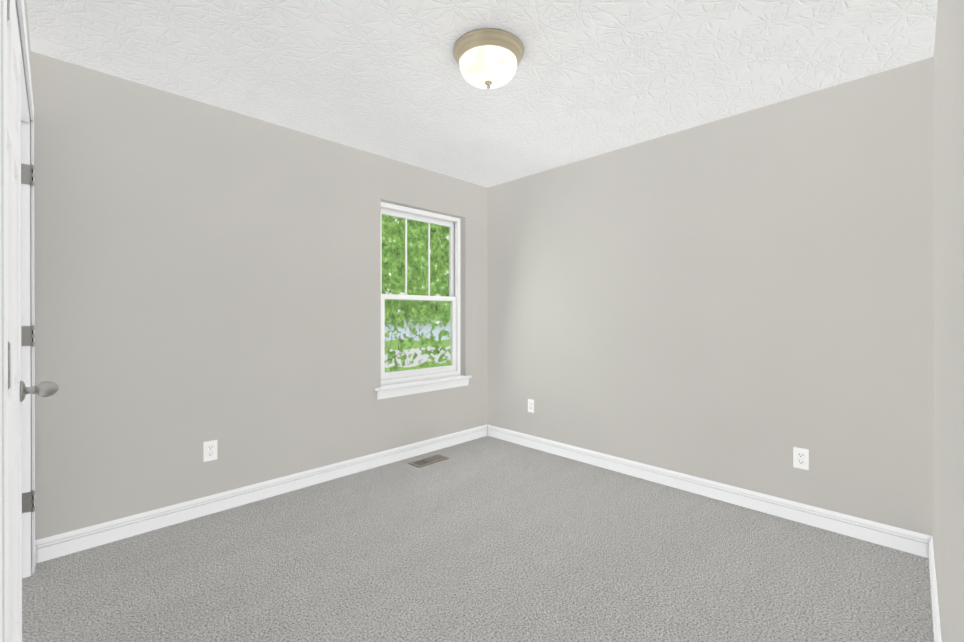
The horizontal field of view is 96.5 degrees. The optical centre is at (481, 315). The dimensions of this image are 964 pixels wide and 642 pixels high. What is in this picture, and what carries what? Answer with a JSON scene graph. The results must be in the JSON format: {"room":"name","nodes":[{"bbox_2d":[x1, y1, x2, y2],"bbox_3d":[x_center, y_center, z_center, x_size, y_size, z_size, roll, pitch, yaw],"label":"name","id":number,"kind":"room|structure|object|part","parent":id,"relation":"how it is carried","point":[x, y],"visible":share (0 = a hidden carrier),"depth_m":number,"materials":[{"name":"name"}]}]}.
{"room":"empty bedroom","nodes":[
{"label":"empty bedroom","id":0,"kind":"room"},
{"bbox_2d":[24,0,29,60],"bbox_3d":[-1.550,-1.075,1.342,0.150,0.365,1.600,0,0,-45],"label":"wall","id":1,"kind":"structure","parent":0,"point":[26,17],"depth_m":1.78,"materials":[{"name":"beige paint"}]},
{"bbox_2d":[7,0,9,20],"bbox_3d":[-0.942,-0.632,0.849,0.012,0.097,0.012,0,0,-45],"label":"closet door hinge","id":2,"kind":"object","parent":1,"relation":"attached to","point":[8,9],"visible":0.25,"depth_m":0.85,"materials":[{"name":"silver metal"}]},
{"bbox_2d":[8,341,10,388],"bbox_3d":[-0.942,0.098,0.850,0.012,0.097,0.012,0,0,-45],"label":"closet door hinge","id":3,"kind":"object","parent":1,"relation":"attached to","point":[9,367],"visible":0.33,"depth_m":0.85,"materials":[{"name":"silver metal"}]},
{"bbox_2d":[0,0,34,641],"bbox_3d":[-1.493,0.103,1.401,0.011,2.158,1.766,0,0,-45],"label":"trim","id":4,"kind":"structure","parent":1,"relation":"attached to","point":[4,337],"depth_m":0.81,"materials":[{"name":"white wood"}]},
{"bbox_2d":[15,0,30,577],"bbox_3d":[-1.539,0.144,1.355,0.118,2.075,1.600,0,0,-45],"label":"door frame","id":5,"kind":"structure","parent":1,"relation":"attached to","point":[25,350],"depth_m":1.94,"materials":[{"name":"white wood"}]},
{"bbox_2d":[7,0,58,641],"bbox_3d":[-1.238,0.147,1.112,0.207,2.035,0.785,0,0,-45],"label":"closet door","id":6,"kind":"structure","parent":1,"relation":"in","point":[18,390],"depth_m":1.21,"materials":[{"name":"white paint"}]},
{"bbox_3d":[-1.422,0.237,1.383,0.086,0.066,0.066,0,0,-45],"label":"knob","id":7,"kind":"part","parent":6,"relation":"part of","materials":[{"name":"silver metal"}]},
{"bbox_2d":[31,51,486,539],"bbox_3d":[-1.098,-0.042,3.195,3.404,2.440,0.150,0,0,-45],"label":"wall","id":8,"kind":"structure","parent":0,"point":[204,272],"depth_m":2.54,"materials":[{"name":"beige paint"}]},
{"bbox_2d":[21,164,33,185],"bbox_3d":[-2.055,-0.639,1.940,0.048,0.097,0.012,0,0,-45],"label":"far jamb hinge","id":9,"kind":"structure","parent":8,"relation":"attached to","point":[26,174],"depth_m":1.94,"materials":[{"name":"silver metal"}]},
{"bbox_2d":[21,325,34,346],"bbox_3d":[-2.055,0.091,1.942,0.048,0.097,0.012,0,0,-45],"label":"far jamb hinge","id":10,"kind":"structure","parent":8,"relation":"attached to","point":[26,335],"depth_m":1.94,"materials":[{"name":"silver metal"}]},
{"bbox_2d":[22,490,34,512],"bbox_3d":[-2.055,0.843,1.944,0.048,0.097,0.012,0,0,-45],"label":"far jamb hinge","id":11,"kind":"structure","parent":8,"relation":"attached to","point":[27,501],"depth_m":1.95,"materials":[{"name":"silver metal"}]},
{"bbox_2d":[203,440,217,461],"bbox_3d":[-1.620,0.804,2.566,0.074,0.120,0.006,0,0,-45],"label":"electrical outlet","id":12,"kind":"object","parent":8,"relation":"attached to","point":[210,450],"visible":1,"depth_m":2.56,"materials":[{"name":"white plastic"}]},
{"bbox_2d":[35,424,486,562],"bbox_3d":[-1.041,1.124,3.140,3.104,0.108,0.013,0,0,-45],"label":"baseboard","id":13,"kind":"structure","parent":8,"relation":"attached to","point":[62,544],"depth_m":2.61,"materials":[{"name":"white wood"}]},
{"bbox_2d":[381,202,460,385],"bbox_3d":[-0.554,-0.181,3.786,0.910,1.485,0.080,0,0,-45],"label":"window","id":14,"kind":"structure","parent":8,"relation":"in","point":[457,261],"depth_m":3.86,"materials":[{"name":"white plastic"}]},
{"bbox_3d":[-0.568,-0.512,3.799,0.830,0.751,0.030,0,0,-45],"label":"window sash","id":15,"kind":"part","parent":14,"relation":"part of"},
{"bbox_3d":[-0.542,0.171,3.775,0.830,0.702,0.038,0,0,-45],"label":"window sash","id":16,"kind":"part","parent":14,"relation":"part of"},
{"bbox_2d":[377,378,468,399],"bbox_3d":[-0.470,0.618,3.704,0.970,0.072,0.019,0,0,-45],"label":"apron","id":17,"kind":"object","parent":8,"relation":"attached to","point":[391,393],"visible":0.77,"depth_m":3.65,"materials":[{"name":"white wood"}]},
{"bbox_2d":[375,375,471,390],"bbox_3d":[-0.490,0.572,3.715,0.998,0.020,0.118,0,0,-45],"label":"window sill","id":18,"kind":"structure","parent":8,"relation":"on","point":[415,383],"depth_m":3.64,"materials":[{"name":"white wood"}]},
{"bbox_2d":[22,436,933,641],"bbox_3d":[0.024,1.230,2.071,3.504,0.100,3.431,0,0,-45],"label":"floor","id":19,"kind":"structure","parent":0,"point":[487,539],"depth_m":1.99,"materials":[{"name":"carpet"}]},
{"bbox_2d":[408,454,448,467],"bbox_3d":[-0.430,1.174,3.488,0.305,0.007,0.135,0,0,-45],"label":"air vent register","id":20,"kind":"object","parent":19,"relation":"on","point":[428,460],"visible":0.94,"depth_m":3.48,"materials":[{"name":"beige metal"}]},
{"bbox_2d":[27,0,937,187],"bbox_3d":[0.024,-1.310,2.066,3.504,0.100,3.431,0,0,-45],"label":"ceiling","id":21,"kind":"structure","parent":0,"point":[589,79],"depth_m":2.12,"materials":[{"name":"white paint"}]},
{"bbox_2d":[453,28,523,88],"bbox_3d":[0.030,-1.171,2.050,0.338,0.177,0.338,0,0,-45],"label":"ceiling light","id":22,"kind":"object","parent":21,"relation":"attached to","point":[488,58],"visible":1,"depth_m":1.95,"materials":[{"name":"white glass"}]},
{"bbox_3d":[0.030,-1.163,2.050,0.275,0.101,0.275,0,0,-45],"label":"glass","id":23,"kind":"part","parent":22,"relation":"part of","materials":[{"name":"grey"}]},
{"bbox_2d":[487,57,933,535],"bbox_3d":[1.230,-0.042,3.164,0.150,2.440,3.181,0,0,-45],"label":"wall","id":24,"kind":"structure","parent":0,"point":[743,300],"depth_m":2.65,"materials":[{"name":"beige paint"}]},
{"bbox_2d":[528,399,533,412],"bbox_3d":[0.438,0.805,3.849,0.006,0.120,0.074,0,0,-45],"label":"electrical outlet","id":25,"kind":"object","parent":24,"relation":"attached to","point":[531,405],"visible":1,"depth_m":3.85,"materials":[{"name":"white plastic"}]},
{"bbox_2d":[487,424,930,557],"bbox_3d":[1.119,1.124,3.162,0.013,0.108,3.031,0,0,-45],"label":"baseboard","id":26,"kind":"structure","parent":24,"relation":"attached to","point":[908,541],"depth_m":2.65,"materials":[{"name":"white wood"}]},
{"bbox_2d":[793,447,808,469],"bbox_3d":[1.824,0.815,2.459,0.006,0.120,0.074,0,0,-45],"label":"electrical outlet","id":27,"kind":"object","parent":24,"relation":"attached to","point":[800,458],"visible":1,"depth_m":2.46,"materials":[{"name":"white plastic"}]},
{"bbox_2d":[932,0,963,641],"bbox_3d":[1.094,-0.037,0.889,3.254,2.440,0.150,0,0,-45],"label":"wall","id":28,"kind":"structure","parent":0,"point":[948,318],"depth_m":1.15,"materials":[{"name":"beige paint"}]},
{"bbox_2d":[929,536,941,641],"bbox_3d":[1.090,1.129,1.002,3.104,0.108,0.013,0,0,-45],"label":"baseboard","id":29,"kind":"structure","parent":28,"relation":"attached to","point":[936,617],"depth_m":1.69,"materials":[{"name":"white wood"}]},
{"label":"outside","id":30,"kind":"structure","parent":0,"visible":0},
{"bbox_2d":[382,214,450,371],"bbox_3d":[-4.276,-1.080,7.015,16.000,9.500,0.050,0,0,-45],"label":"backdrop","id":31,"kind":"structure","parent":30,"point":[433,322],"depth_m":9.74,"materials":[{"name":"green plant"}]}
]}

